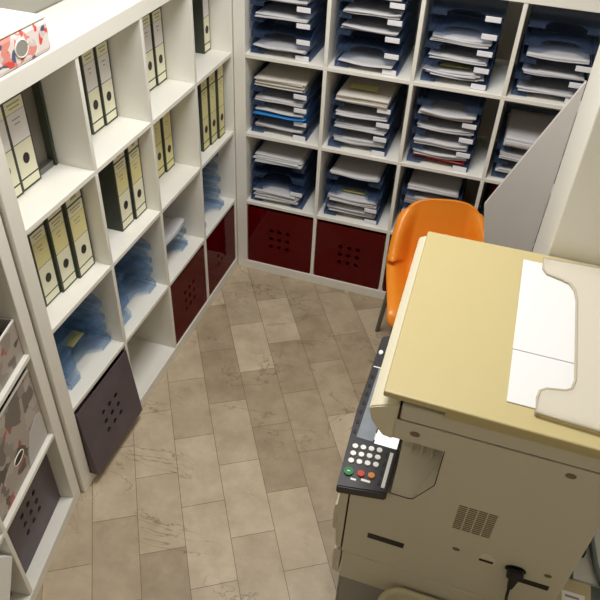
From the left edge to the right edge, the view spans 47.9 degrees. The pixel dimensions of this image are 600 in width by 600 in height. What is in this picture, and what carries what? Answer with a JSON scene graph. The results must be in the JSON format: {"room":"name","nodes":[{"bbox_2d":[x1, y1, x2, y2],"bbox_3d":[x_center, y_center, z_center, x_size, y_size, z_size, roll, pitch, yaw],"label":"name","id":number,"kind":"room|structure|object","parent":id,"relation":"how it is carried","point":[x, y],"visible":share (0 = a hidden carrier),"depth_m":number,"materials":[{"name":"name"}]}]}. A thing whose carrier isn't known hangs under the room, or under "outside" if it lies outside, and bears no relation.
{"room":"back office","nodes":[
{"label":"back office","id":0,"kind":"room"},
{"bbox_2d":[36,265,390,599],"bbox_3d":[-0.017,0.984,2.208,2.540,0.100,4.020,14,41,12],"label":"floor","id":1,"kind":"structure","parent":0,"point":[223,485],"depth_m":2.55,"materials":[{"name":"tile"}]},
{"bbox_2d":[0,216,80,599],"bbox_3d":[-0.992,0.357,1.655,0.388,1.488,0.786,6,40,4],"label":"cube shelf","id":2,"kind":"object","parent":1,"relation":"on","point":[27,586],"visible":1,"depth_m":2.03,"materials":[{"name":"white laminate"}]},
{"bbox_2d":[0,555,11,599],"bbox_3d":[-0.859,0.860,1.889,0.054,0.327,0.220,6,40,4],"label":"board","id":3,"kind":"object","parent":2,"relation":"on","point":[5,560],"visible":1,"depth_m":1.89,"materials":[{"name":"white"}]},
{"bbox_2d":[0,318,23,392],"bbox_3d":[-0.956,0.190,1.741,0.331,0.130,0.331,6,40,4],"label":"storage box","id":4,"kind":"object","parent":2,"relation":"on","point":[11,351],"visible":1,"depth_m":1.81,"materials":[{"name":"multicoloured cardboard"}]},
{"bbox_2d":[0,368,47,521],"bbox_3d":[-0.968,0.396,1.915,0.333,0.292,0.331,6,40,4],"label":"storage box","id":5,"kind":"object","parent":2,"relation":"on","point":[23,430],"visible":0.99,"depth_m":1.93,"materials":[{"name":"multicoloured cardboard"}]},
{"bbox_2d":[7,454,59,573],"bbox_3d":[-1.005,0.652,2.134,0.320,0.318,0.327,6,40,4],"label":"crate","id":6,"kind":"object","parent":2,"relation":"on","point":[26,531],"visible":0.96,"depth_m":2.16,"materials":[{"name":"purple plastic"}]},
{"bbox_2d":[0,0,237,492],"bbox_3d":[-0.694,-0.368,2.533,0.388,1.488,1.488,14,41,12],"label":"cube shelf","id":7,"kind":"object","parent":1,"relation":"on","point":[123,301],"visible":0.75,"depth_m":2.34,"materials":[{"name":"white laminate"}]},
{"bbox_2d":[0,104,23,197],"bbox_3d":[-0.913,-0.426,1.784,0.287,0.318,0.087,14,41,12],"label":"ring binder","id":8,"kind":"object","parent":7,"relation":"on","point":[4,134],"visible":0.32,"depth_m":1.80,"materials":[{"name":"cardboard"}]},
{"bbox_2d":[1,91,41,191],"bbox_3d":[-0.888,-0.480,1.849,0.287,0.318,0.087,14,41,12],"label":"ring binder","id":9,"kind":"object","parent":7,"relation":"on","point":[14,110],"visible":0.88,"depth_m":1.83,"materials":[{"name":"cardboard"}]},
{"bbox_2d":[0,8,49,76],"bbox_3d":[-0.757,-0.578,1.559,0.190,0.083,0.340,14,41,12],"label":"lidded box","id":10,"kind":"object","parent":7,"relation":"on","point":[24,36],"visible":1,"depth_m":1.59,"materials":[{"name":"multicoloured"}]},
{"bbox_2d":[0,0,60,12],"bbox_3d":[-0.855,-0.866,1.724,0.190,0.300,0.900,14,41,12],"label":"box","id":11,"kind":"object","parent":7,"relation":"on","point":[30,6],"visible":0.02,"depth_m":1.84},
{"bbox_2d":[22,80,57,174],"bbox_3d":[-0.868,-0.535,1.915,0.290,0.318,0.087,14,41,12],"label":"magazine file","id":12,"kind":"object","parent":7,"relation":"on","point":[33,97],"visible":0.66,"depth_m":1.93,"materials":[{"name":"cardboard"}]},
{"bbox_2d":[27,221,60,306],"bbox_3d":[-0.887,-0.155,2.009,0.287,0.318,0.078,14,41,12],"label":"ring binder","id":13,"kind":"object","parent":7,"relation":"on","point":[38,240],"visible":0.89,"depth_m":1.99,"materials":[{"name":"cardboard"}]},
{"bbox_2d":[44,205,76,292],"bbox_3d":[-0.854,-0.201,2.065,0.287,0.318,0.078,14,41,12],"label":"ring binder","id":14,"kind":"object","parent":7,"relation":"on","point":[55,225],"visible":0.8,"depth_m":2.04,"materials":[{"name":"cardboard"}]},
{"bbox_2d":[62,189,94,278],"bbox_3d":[-0.818,-0.249,2.124,0.287,0.318,0.088,14,41,12],"label":"ring binder","id":15,"kind":"object","parent":7,"relation":"on","point":[74,213],"visible":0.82,"depth_m":2.09,"materials":[{"name":"cardboard"}]},
{"bbox_2d":[78,48,104,134],"bbox_3d":[-0.780,-0.706,2.123,0.287,0.318,0.072,14,41,12],"label":"ring binder","id":16,"kind":"object","parent":7,"relation":"on","point":[87,63],"visible":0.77,"depth_m":2.10,"materials":[{"name":"cardboard"}]},
{"bbox_2d":[93,39,117,125],"bbox_3d":[-0.753,-0.750,2.177,0.287,0.318,0.074,14,41,12],"label":"ring binder","id":17,"kind":"object","parent":7,"relation":"on","point":[101,51],"visible":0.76,"depth_m":2.16,"materials":[{"name":"cardboard"}]},
{"bbox_2d":[74,349,142,474],"bbox_3d":[-0.837,0.369,2.481,0.360,0.318,0.327,14,41,12],"label":"storage bin","id":18,"kind":"object","parent":7,"relation":"on","point":[115,393],"visible":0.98,"depth_m":2.43,"materials":[{"name":"purple plastic"}]},
{"bbox_2d":[98,150,133,231],"bbox_3d":[-0.737,-0.418,2.329,0.287,0.318,0.081,14,41,12],"label":"ring binder","id":19,"kind":"object","parent":7,"relation":"on","point":[113,179],"visible":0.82,"depth_m":2.30,"materials":[{"name":"cardboard"}]},
{"bbox_2d":[125,139,146,219],"bbox_3d":[-0.705,-0.468,2.390,0.287,0.318,0.078,14,41,12],"label":"ring binder","id":20,"kind":"object","parent":7,"relation":"on","point":[132,153],"visible":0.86,"depth_m":2.36,"materials":[{"name":"cardboard"}]},
{"bbox_2d":[142,13,156,90],"bbox_3d":[-0.665,-0.919,2.384,0.287,0.318,0.072,14,41,12],"label":"ring binder","id":21,"kind":"object","parent":7,"relation":"on","point":[146,22],"visible":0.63,"depth_m":2.37,"materials":[{"name":"cardboard"}]},
{"bbox_2d":[150,6,166,85],"bbox_3d":[-0.638,-0.963,2.437,0.287,0.318,0.074,14,41,12],"label":"ring binder","id":22,"kind":"object","parent":7,"relation":"on","point":[155,16],"visible":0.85,"depth_m":2.42,"materials":[{"name":"cardboard"}]},
{"bbox_2d":[153,119,164,177],"bbox_3d":[-0.677,-0.644,2.601,0.287,0.318,0.070,14,41,12],"label":"ring binder","id":23,"kind":"object","parent":7,"relation":"on","point":[157,126],"visible":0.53,"depth_m":2.60,"materials":[{"name":"cardboard"}]},
{"bbox_2d":[160,111,174,171],"bbox_3d":[-0.649,-0.685,2.652,0.287,0.318,0.070,14,41,12],"label":"ring binder","id":24,"kind":"object","parent":7,"relation":"on","point":[166,128],"visible":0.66,"depth_m":2.64,"materials":[{"name":"cardboard"}]},
{"bbox_2d":[170,245,206,344],"bbox_3d":[-0.654,-0.064,3.005,0.360,0.318,0.327,14,41,12],"label":"crate","id":25,"kind":"object","parent":7,"relation":"on","point":[188,291],"visible":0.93,"depth_m":2.96,"materials":[{"name":"red plastic"}]},
{"bbox_2d":[192,0,210,53],"bbox_3d":[-0.506,-1.172,2.694,0.287,0.318,0.062,14,41,12],"label":"ring binder","id":26,"kind":"object","parent":7,"relation":"on","point":[201,20],"visible":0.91,"depth_m":2.69,"materials":[{"name":"cardboard"}]},
{"bbox_2d":[197,78,209,151],"bbox_3d":[-0.522,-0.797,2.793,0.287,0.318,0.066,14,41,12],"label":"ring binder","id":27,"kind":"object","parent":7,"relation":"on","point":[202,90],"visible":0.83,"depth_m":2.76,"materials":[{"name":"cardboard"}]},
{"bbox_2d":[207,71,217,144],"bbox_3d":[-0.496,-0.836,2.841,0.287,0.318,0.067,14,41,12],"label":"ring binder","id":28,"kind":"object","parent":7,"relation":"on","point":[211,84],"visible":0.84,"depth_m":2.81,"materials":[{"name":"cardboard"}]},
{"bbox_2d":[215,64,224,138],"bbox_3d":[-0.468,-0.874,2.887,0.287,0.318,0.064,14,41,12],"label":"ring binder","id":29,"kind":"object","parent":7,"relation":"on","point":[219,80],"visible":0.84,"depth_m":2.85,"materials":[{"name":"cardboard"}]},
{"bbox_2d":[206,205,234,296],"bbox_3d":[-0.545,-0.276,3.263,0.360,0.318,0.327,14,41,12],"label":"crate","id":30,"kind":"object","parent":7,"relation":"on","point":[220,243],"visible":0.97,"depth_m":3.22,"materials":[{"name":"red plastic"}]},
{"bbox_2d":[335,575,384,599],"bbox_3d":[0.446,0.777,2.166,0.530,0.308,0.581,14,41,12],"label":"stand","id":31,"kind":"object","parent":1,"relation":"on","point":[347,589],"visible":0.04,"depth_m":1.94,"materials":[{"name":"grey plastic"}]},
{"bbox_2d":[332,231,599,599],"bbox_3d":[0.469,0.341,1.819,0.609,0.804,0.704,14,41,12],"label":"copier","id":32,"kind":"object","parent":31,"relation":"on","point":[446,484],"visible":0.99,"depth_m":1.56,"materials":[{"name":"plastic"}]},
{"bbox_2d":[504,567,523,599],"bbox_3d":[0.502,0.946,1.729,0.040,0.614,0.228,2,40,-1],"label":"lead","id":33,"kind":"object","parent":32,"relation":"hanging from","point":[514,576],"visible":1,"depth_m":1.61,"materials":[{"name":"black plastic"}]},
{"bbox_2d":[506,349,599,425],"bbox_3d":[0.561,0.139,1.459,0.200,0.002,0.297,14,41,12],"label":"paper sheet","id":34,"kind":"object","parent":32,"relation":"on","point":[530,373],"visible":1,"depth_m":1.41,"materials":[{"name":"white"}]},
{"bbox_2d":[513,260,599,369],"bbox_3d":[0.618,0.025,1.594,0.200,0.002,0.350,14,41,12],"label":"paper sheet","id":35,"kind":"object","parent":32,"relation":"on","point":[545,318],"visible":1,"depth_m":1.58,"materials":[{"name":"white"}]},
{"bbox_2d":[377,587,438,599],"bbox_3d":[0.313,1.021,1.817,0.300,0.374,0.281,14,41,12],"label":"waste bin","id":36,"kind":"object","parent":1,"relation":"on","point":[395,593],"visible":1,"depth_m":1.81,"materials":[{"name":"beige plastic"}]},
{"bbox_2d":[233,0,599,299],"bbox_3d":[0.479,-0.691,2.992,1.488,1.488,0.388,14,41,12],"label":"cube shelf","id":37,"kind":"object","parent":1,"relation":"on","point":[501,81],"visible":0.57,"depth_m":2.87,"materials":[{"name":"white laminate"}]},
{"bbox_2d":[248,204,313,272],"bbox_3d":[-0.046,-0.400,3.442,0.327,0.318,0.360,14,41,12],"label":"crate","id":38,"kind":"object","parent":37,"relation":"on","point":[279,238],"visible":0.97,"depth_m":3.31,"materials":[{"name":"red plastic"}]},
{"bbox_2d":[255,105,320,133],"bbox_3d":[-0.046,-0.841,3.073,0.229,0.020,0.310,14,41,12],"label":"paper stack","id":39,"kind":"object","parent":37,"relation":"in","point":[264,121],"visible":0.44,"depth_m":3.00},
{"bbox_2d":[254,62,322,92],"bbox_3d":[-0.039,-0.991,2.945,0.232,0.041,0.318,14,41,12],"label":"paper stack","id":40,"kind":"object","parent":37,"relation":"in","point":[286,77],"visible":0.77,"depth_m":2.86,"materials":[{"name":"paper"}]},
{"bbox_2d":[255,79,321,107],"bbox_3d":[-0.042,-0.934,2.993,0.226,0.015,0.310,14,41,12],"label":"paper stack","id":41,"kind":"object","parent":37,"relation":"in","point":[268,94],"visible":0.51,"depth_m":2.93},
{"bbox_2d":[293,135,304,140],"bbox_3d":[-0.042,-0.846,3.082,0.258,0.060,0.340,14,41,12],"label":"tray","id":42,"kind":"object","parent":37,"relation":"on","point":[296,137],"visible":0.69,"depth_m":2.95,"materials":[{"name":"white"}]},
{"bbox_2d":[294,122,305,127],"bbox_3d":[-0.037,-0.895,3.044,0.258,0.060,0.340,14,41,12],"label":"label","id":43,"kind":"object","parent":42,"relation":"on","point":[295,123],"visible":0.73,"depth_m":2.91,"materials":[{"name":"white"}]},
{"bbox_2d":[252,98,320,122],"bbox_3d":[-0.045,-0.881,3.029,0.243,0.015,0.329,14,41,12],"label":"folder","id":44,"kind":"object","parent":43,"relation":"in","point":[261,112],"visible":0.22,"depth_m":2.92,"materials":[{"name":"blue"}]},
{"bbox_2d":[255,91,321,117],"bbox_3d":[-0.041,-0.894,3.022,0.225,0.016,0.311,14,41,12],"label":"paper stack","id":45,"kind":"object","parent":44,"relation":"on","point":[282,109],"visible":0.34,"depth_m":2.95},
{"bbox_2d":[295,55,308,61],"bbox_3d":[-0.029,-1.112,2.853,0.258,0.060,0.340,14,41,12],"label":"tray","id":46,"kind":"object","parent":37,"relation":"on","point":[297,57],"visible":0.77,"depth_m":2.72,"materials":[{"name":"white"}]},
{"bbox_2d":[253,24,325,54],"bbox_3d":[-0.034,-1.098,2.834,0.231,0.020,0.318,14,41,12],"label":"paper stack","id":47,"kind":"object","parent":46,"relation":"in","point":[283,38],"visible":0.92,"depth_m":2.83,"materials":[{"name":"paper"}]},
{"bbox_2d":[296,39,309,45],"bbox_3d":[-0.025,-1.161,2.814,0.258,0.060,0.340,14,41,12],"label":"tray","id":48,"kind":"object","parent":46,"relation":"on","point":[299,42],"visible":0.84,"depth_m":2.68,"materials":[{"name":"white"}]},
{"bbox_2d":[296,23,309,29],"bbox_3d":[-0.024,-1.210,2.775,0.258,0.060,0.340,14,41,12],"label":"tray","id":49,"kind":"object","parent":48,"relation":"on","point":[298,25],"visible":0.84,"depth_m":2.64,"materials":[{"name":"white"}]},
{"bbox_2d":[255,0,327,22],"bbox_3d":[-0.029,-1.196,2.761,0.221,0.014,0.309,14,41,12],"label":"paper stack","id":50,"kind":"object","parent":49,"relation":"in","point":[273,9],"visible":0.78,"depth_m":2.71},
{"bbox_2d":[314,219,386,289],"bbox_3d":[0.287,-0.319,3.368,0.327,0.318,0.360,14,41,12],"label":"crate","id":51,"kind":"object","parent":37,"relation":"on","point":[345,253],"visible":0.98,"depth_m":3.23,"materials":[{"name":"red plastic"}]},
{"bbox_2d":[327,182,388,218],"bbox_3d":[0.280,-0.497,3.221,0.232,0.034,0.318,14,41,12],"label":"paper stack","id":52,"kind":"object","parent":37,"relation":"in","point":[333,205],"visible":0.23,"depth_m":3.12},
{"bbox_2d":[327,173,389,208],"bbox_3d":[0.279,-0.535,3.170,0.231,0.033,0.312,14,41,12],"label":"paper stack","id":53,"kind":"object","parent":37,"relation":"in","point":[371,199],"visible":0.67,"depth_m":3.11,"materials":[{"name":"paper"}]},
{"bbox_2d":[340,185,367,194],"bbox_3d":[0.248,-0.507,3.106,0.120,0.002,0.050,14,41,12],"label":"leaflet","id":54,"kind":"object","parent":53,"relation":"on","point":[344,187],"visible":1,"depth_m":3.10,"materials":[{"name":"beige"}]},
{"bbox_2d":[334,104,399,135],"bbox_3d":[0.298,-0.810,2.955,0.227,0.028,0.316,14,41,12],"label":"paper stack","id":55,"kind":"object","parent":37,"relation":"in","point":[369,126],"visible":0.46,"depth_m":2.87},
{"bbox_2d":[335,93,401,121],"bbox_3d":[0.295,-0.852,2.915,0.230,0.019,0.321,14,41,12],"label":"paper stack","id":56,"kind":"object","parent":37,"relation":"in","point":[346,109],"visible":0.41,"depth_m":2.84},
{"bbox_2d":[335,75,402,109],"bbox_3d":[0.302,-0.900,2.865,0.230,0.032,0.313,14,41,12],"label":"paper stack","id":57,"kind":"object","parent":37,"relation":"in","point":[381,99],"visible":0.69,"depth_m":2.79,"materials":[{"name":"paper"}]},
{"bbox_2d":[350,83,379,91],"bbox_3d":[0.269,-0.879,2.791,0.121,0.002,0.052,14,41,12],"label":"leaflet","id":58,"kind":"object","parent":57,"relation":"on","point":[353,85],"visible":1,"depth_m":2.79,"materials":[{"name":"beige"}]},
{"bbox_2d":[364,219,375,224],"bbox_3d":[0.286,-0.497,3.234,0.258,0.060,0.340,14,41,12],"label":"tray","id":59,"kind":"object","parent":37,"relation":"on","point":[365,220],"visible":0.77,"depth_m":3.10,"materials":[{"name":"white"}]},
{"bbox_2d":[364,208,376,213],"bbox_3d":[0.282,-0.541,3.190,0.258,0.060,0.340,14,41,12],"label":"tray","id":60,"kind":"object","parent":59,"relation":"on","point":[365,209],"visible":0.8,"depth_m":3.06,"materials":[{"name":"white"}]},
{"bbox_3d":[0.289,-0.590,3.151,0.258,0.060,0.335,14,41,12],"label":"tray","id":61,"kind":"object","parent":60,"relation":"on","visible":0},
{"bbox_3d":[0.289,-0.643,3.116,0.258,0.060,0.335,14,41,12],"label":"tray","id":62,"kind":"object","parent":61,"relation":"on","visible":0},
{"bbox_2d":[330,154,387,181],"bbox_3d":[0.286,-0.633,3.101,0.227,0.021,0.311,14,41,12],"label":"paper stack","id":63,"kind":"object","parent":62,"relation":"in","point":[357,168],"visible":0.68,"depth_m":3.05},
{"bbox_2d":[371,150,384,156],"bbox_3d":[0.294,-0.762,3.005,0.258,0.060,0.340,14,41,12],"label":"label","id":64,"kind":"object","parent":37,"relation":"on","point":[373,152],"visible":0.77,"depth_m":2.87,"materials":[{"name":"white"}]},
{"bbox_2d":[333,117,397,147],"bbox_3d":[0.292,-0.762,2.997,0.230,0.027,0.315,14,41,12],"label":"paper stack","id":65,"kind":"object","parent":64,"relation":"in","point":[349,136],"visible":0.52,"depth_m":2.91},
{"bbox_2d":[382,69,395,75],"bbox_3d":[0.312,-1.030,2.779,0.258,0.060,0.340,14,41,12],"label":"tray","id":66,"kind":"object","parent":37,"relation":"on","point":[384,71],"visible":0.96,"depth_m":2.65,"materials":[{"name":"white"}]},
{"bbox_2d":[338,37,407,68],"bbox_3d":[0.302,-1.012,2.762,0.224,0.010,0.304,14,41,12],"label":"paper stack","id":67,"kind":"object","parent":66,"relation":"in","point":[362,52],"visible":0.96,"depth_m":2.76,"materials":[{"name":"paper"}]},
{"bbox_2d":[384,53,398,59],"bbox_3d":[0.316,-1.077,2.737,0.258,0.060,0.340,14,41,12],"label":"tray","id":68,"kind":"object","parent":66,"relation":"on","point":[387,56],"visible":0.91,"depth_m":2.60,"materials":[{"name":"white"}]},
{"bbox_2d":[385,37,399,43],"bbox_3d":[0.314,-1.125,2.697,0.258,0.060,0.340,14,41,12],"label":"tray","id":69,"kind":"object","parent":68,"relation":"on","point":[387,39],"visible":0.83,"depth_m":2.56,"materials":[{"name":"white"}]},
{"bbox_2d":[341,11,413,35],"bbox_3d":[0.313,-1.121,2.690,0.229,0.018,0.319,14,41,12],"label":"paper stack","id":70,"kind":"object","parent":69,"relation":"in","point":[374,24],"visible":0.59,"depth_m":2.63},
{"bbox_2d":[387,19,401,26],"bbox_3d":[0.318,-1.175,2.659,0.258,0.060,0.340,14,41,12],"label":"tray","id":71,"kind":"object","parent":69,"relation":"on","point":[390,22],"visible":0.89,"depth_m":2.53,"materials":[{"name":"white"}]},
{"bbox_2d":[343,0,411,19],"bbox_3d":[0.314,-1.164,2.644,0.228,0.018,0.316,14,41,12],"label":"paper stack","id":72,"kind":"object","parent":71,"relation":"in","point":[379,8],"visible":0.89,"depth_m":2.58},
{"bbox_2d":[407,168,462,197],"bbox_3d":[0.616,-0.555,3.027,0.229,0.024,0.316,14,41,12],"label":"paper stack","id":73,"kind":"object","parent":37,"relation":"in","point":[421,180],"visible":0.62,"depth_m":2.96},
{"bbox_2d":[413,122,476,151],"bbox_3d":[0.623,-0.725,2.876,0.229,0.027,0.308,14,41,12],"label":"paper stack","id":74,"kind":"object","parent":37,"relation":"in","point":[423,136],"visible":0.48,"depth_m":2.79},
{"bbox_2d":[417,106,479,136],"bbox_3d":[0.632,-0.775,2.841,0.232,0.024,0.312,14,41,12],"label":"paper stack","id":75,"kind":"object","parent":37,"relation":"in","point":[429,122],"visible":0.42,"depth_m":2.76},
{"bbox_2d":[418,88,481,122],"bbox_3d":[0.628,-0.818,2.790,0.229,0.032,0.319,14,41,12],"label":"paper stack","id":76,"kind":"object","parent":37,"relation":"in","point":[448,105],"visible":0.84,"depth_m":2.75,"materials":[{"name":"paper"}]},
{"bbox_2d":[452,165,466,171],"bbox_3d":[0.624,-0.682,2.931,0.258,0.060,0.340,14,41,12],"label":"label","id":77,"kind":"object","parent":37,"relation":"on","point":[457,168],"visible":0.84,"depth_m":2.80,"materials":[{"name":"white"}]},
{"bbox_2d":[412,136,473,164],"bbox_3d":[0.627,-0.677,2.931,0.224,0.010,0.314,14,41,12],"label":"folder","id":78,"kind":"object","parent":77,"relation":"in","point":[450,161],"visible":0.16,"depth_m":2.81,"materials":[{"name":"red"}]},
{"bbox_2d":[413,138,471,160],"bbox_3d":[0.620,-0.689,2.910,0.230,0.025,0.313,14,41,12],"label":"paper stack","id":79,"kind":"object","parent":78,"relation":"on","point":[423,149],"visible":0.3,"depth_m":2.82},
{"bbox_2d":[470,83,485,90],"bbox_3d":[0.642,-0.950,2.705,0.258,0.060,0.340,14,41,12],"label":"tray","id":80,"kind":"object","parent":37,"relation":"on","point":[473,86],"visible":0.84,"depth_m":2.57,"materials":[{"name":"white"}]},
{"bbox_2d":[422,58,484,81],"bbox_3d":[0.630,-0.949,2.693,0.238,0.030,0.332,14,41,12],"label":"paper stack","id":81,"kind":"object","parent":80,"relation":"in","point":[433,66],"visible":0.42,"depth_m":2.60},
{"bbox_2d":[440,60,472,68],"bbox_3d":[0.608,-0.913,2.620,0.121,0.002,0.052,14,41,12],"label":"leaflet","id":82,"kind":"object","parent":81,"relation":"on","point":[444,63],"visible":0.99,"depth_m":2.62,"materials":[{"name":"beige"}]},
{"bbox_2d":[473,67,488,74],"bbox_3d":[0.643,-0.998,2.664,0.258,0.060,0.340,14,41,12],"label":"tray","id":83,"kind":"object","parent":80,"relation":"on","point":[476,70],"visible":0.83,"depth_m":2.53,"materials":[{"name":"white"}]},
{"bbox_2d":[428,41,494,65],"bbox_3d":[0.641,-0.995,2.659,0.223,0.020,0.306,14,41,12],"label":"paper stack","id":84,"kind":"object","parent":83,"relation":"in","point":[440,50],"visible":0.6,"depth_m":2.59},
{"bbox_2d":[477,50,492,57],"bbox_3d":[0.645,-1.047,2.626,0.258,0.060,0.340,14,41,12],"label":"tray","id":85,"kind":"object","parent":83,"relation":"on","point":[479,53],"visible":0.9,"depth_m":2.49,"materials":[{"name":"white"}]},
{"bbox_2d":[430,12,499,48],"bbox_3d":[0.646,-1.049,2.619,0.233,0.029,0.317,14,41,12],"label":"paper stack","id":86,"kind":"object","parent":85,"relation":"in","point":[464,30],"visible":0.92,"depth_m":2.59,"materials":[{"name":"paper"}]},
{"bbox_2d":[526,29,590,64],"bbox_3d":[0.975,-0.953,2.534,0.226,0.019,0.309,14,41,12],"label":"paper stack","id":87,"kind":"object","parent":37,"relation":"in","point":[554,46],"visible":1,"depth_m":2.52,"materials":[{"name":"paper"}]},
{"bbox_3d":[-0.059,-0.578,3.308,0.258,0.060,0.335,14,41,12],"label":"tray","id":88,"kind":"object","parent":37,"relation":"on","visible":0},
{"bbox_2d":[253,165,315,204],"bbox_3d":[-0.068,-0.574,3.287,0.230,0.037,0.317,14,41,12],"label":"paper stack","id":89,"kind":"object","parent":88,"relation":"in","point":[278,182],"visible":0.94,"depth_m":3.24,"materials":[{"name":"paper"}]},
{"bbox_3d":[0.961,-0.603,2.859,0.258,0.060,0.340,14,41,12],"label":"tray","id":90,"kind":"object","parent":37,"relation":"on","visible":0},
{"bbox_2d":[495,138,517,173],"bbox_3d":[0.953,-0.596,2.846,0.230,0.021,0.314,14,41,12],"label":"paper stack","id":91,"kind":"object","parent":90,"relation":"in","point":[503,165],"visible":0.17,"depth_m":2.79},
{"bbox_3d":[0.959,-0.651,2.819,0.258,0.060,0.339,14,41,12],"label":"tray","id":92,"kind":"object","parent":90,"relation":"on","visible":0},
{"bbox_2d":[499,129,527,161],"bbox_3d":[0.954,-0.645,2.797,0.227,0.036,0.312,14,41,12],"label":"paper stack","id":93,"kind":"object","parent":92,"relation":"in","point":[506,152],"visible":0.16,"depth_m":2.71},
{"bbox_3d":[0.961,-0.697,2.776,0.258,0.060,0.340,14,41,12],"label":"tray","id":94,"kind":"object","parent":92,"relation":"on","visible":0},
{"bbox_2d":[503,108,555,149],"bbox_3d":[0.953,-0.690,2.751,0.230,0.038,0.321,14,41,12],"label":"paper stack","id":95,"kind":"object","parent":94,"relation":"in","point":[523,128],"visible":0.64,"depth_m":2.75,"materials":[{"name":"paper"}]},
{"bbox_2d":[375,199,483,335],"bbox_3d":[0.549,0.015,2.761,0.425,0.717,0.462,4,40,2],"label":"shell chair","id":96,"kind":"object","parent":1,"relation":"on","point":[455,218],"visible":0.45,"depth_m":2.72,"materials":[{"name":"orange plastic"}]},
{"bbox_2d":[556,579,590,599],"bbox_3d":[0.659,0.966,1.817,0.092,0.487,0.208,14,41,12],"label":"pet feeder","id":97,"kind":"object","parent":1,"relation":"on","point":[572,590],"visible":0.69,"depth_m":1.71,"materials":[{"name":"beige plastic"}]},
{"bbox_2d":[569,574,599,599],"bbox_3d":[0.958,0.858,2.063,0.485,0.360,0.435,14,41,12],"label":"base cabinet","id":98,"kind":"object","parent":1,"relation":"on","point":[595,592],"visible":0.02,"depth_m":1.84,"materials":[{"name":"grey"}]},
{"bbox_2d":[572,527,599,588],"bbox_3d":[0.828,0.703,1.950,0.075,0.011,0.255,14,41,12],"label":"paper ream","id":99,"kind":"object","parent":98,"relation":"on","point":[583,572],"visible":0.2,"depth_m":1.88,"materials":[{"name":"white paper"}]},
{"bbox_2d":[589,535,599,586],"bbox_3d":[0.874,0.647,1.941,0.071,0.082,0.391,17,42,16],"label":"hose","id":100,"kind":"object","parent":99,"relation":"on","point":[594,559],"visible":0.43,"depth_m":1.89,"materials":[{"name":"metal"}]},
{"bbox_2d":[277,0,599,216],"bbox_3d":[0.678,-1.354,2.772,2.540,3.000,0.060,14,41,12],"label":"wall","id":101,"kind":"structure","parent":0,"point":[539,17],"depth_m":2.88,"materials":[{"name":"paint"}]},
{"bbox_2d":[532,45,599,265],"bbox_3d":[1.100,-0.368,1.631,0.798,2.800,0.358,14,41,12],"label":"wall pillar","id":102,"kind":"structure","parent":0,"point":[569,229],"depth_m":1.71,"materials":[{"name":"paint"}]},
{"bbox_2d":[484,80,585,251],"bbox_3d":[0.666,-0.128,2.268,0.182,1.277,0.018,14,41,12],"label":"partition panel","id":103,"kind":"object","parent":102,"relation":"attached to","point":[514,212],"visible":0.71,"depth_m":2.08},
{"bbox_3d":[0.973,-0.872,2.633,0.258,0.060,0.340,14,41,12],"label":"tray","id":104,"kind":"object","parent":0,"visible":0},
{"bbox_2d":[517,61,577,97],"bbox_3d":[0.965,-0.859,2.623,0.227,0.011,0.309,14,41,12],"label":"paper stack","id":105,"kind":"object","parent":104,"relation":"in","point":[526,82],"visible":0.52,"depth_m":2.57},
{"bbox_2d":[568,82,581,88],"bbox_3d":[0.973,-0.919,2.593,0.258,0.060,0.340,14,41,12],"label":"tray","id":106,"kind":"object","parent":104,"relation":"on","point":[571,84],"visible":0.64,"depth_m":2.46,"materials":[{"name":"white"}]},
{"bbox_2d":[522,45,584,80],"bbox_3d":[0.971,-0.911,2.582,0.230,0.017,0.314,14,41,12],"label":"paper stack","id":107,"kind":"object","parent":106,"relation":"in","point":[531,65],"visible":0.6,"depth_m":2.52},
{"bbox_3d":[-0.051,-0.673,3.227,0.258,0.060,0.335,14,41,12],"label":"tray","id":108,"kind":"object","parent":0,"visible":0},
{"bbox_3d":[-0.050,-0.722,3.188,0.258,0.060,0.335,14,41,12],"label":"tray","id":109,"kind":"object","parent":108,"relation":"on","visible":0},
{"bbox_2d":[253,140,312,168],"bbox_3d":[-0.057,-0.714,3.164,0.234,0.036,0.324,14,41,12],"label":"paper stack","id":110,"kind":"object","parent":109,"relation":"in","point":[270,152],"visible":0.67,"depth_m":3.08,"materials":[{"name":"paper"}]},
{"bbox_3d":[0.611,-0.413,3.155,0.258,0.060,0.339,14,41,12],"label":"tray","id":111,"kind":"object","parent":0,"visible":0},
{"bbox_3d":[0.617,-0.463,3.119,0.258,0.060,0.339,14,41,12],"label":"tray","id":112,"kind":"object","parent":111,"relation":"on","visible":0},
{"bbox_3d":[0.616,-0.512,3.080,0.258,0.060,0.339,14,41,12],"label":"tray","id":113,"kind":"object","parent":112,"relation":"on","visible":0},
{"bbox_2d":[404,178,463,202],"bbox_3d":[0.617,-0.514,3.068,0.229,0.037,0.317,14,41,12],"label":"paper stack","id":114,"kind":"object","parent":113,"relation":"in","point":[411,196],"visible":0.21,"depth_m":2.97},
{"bbox_3d":[-0.883,0.164,2.376,0.335,0.060,0.258,14,41,12],"label":"tray","id":115,"kind":"object","parent":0,"visible":0},
{"bbox_3d":[-0.886,0.122,2.328,0.335,0.060,0.258,13,41,11],"label":"tray","id":116,"kind":"object","parent":115,"relation":"on","visible":0},
{"bbox_2d":[60,330,83,346],"bbox_3d":[-0.788,0.133,2.333,0.050,0.002,0.075,14,41,12],"label":"slip","id":117,"kind":"object","parent":116,"relation":"in","point":[71,339],"visible":1,"depth_m":2.33,"materials":[{"name":"beige"}]},
{"bbox_3d":[-0.684,-0.224,2.848,0.335,0.060,0.258,14,41,12],"label":"tray","id":118,"kind":"object","parent":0,"visible":0},
{"bbox_3d":[-0.683,-0.270,2.805,0.335,0.060,0.258,13,41,12],"label":"tray","id":119,"kind":"object","parent":118,"relation":"on","visible":0},
{"bbox_2d":[163,216,184,245],"bbox_3d":[-0.655,-0.299,2.758,0.317,0.039,0.234,14,41,12],"label":"paper stack","id":120,"kind":"object","parent":119,"relation":"on","point":[172,225],"visible":0.14,"depth_m":2.77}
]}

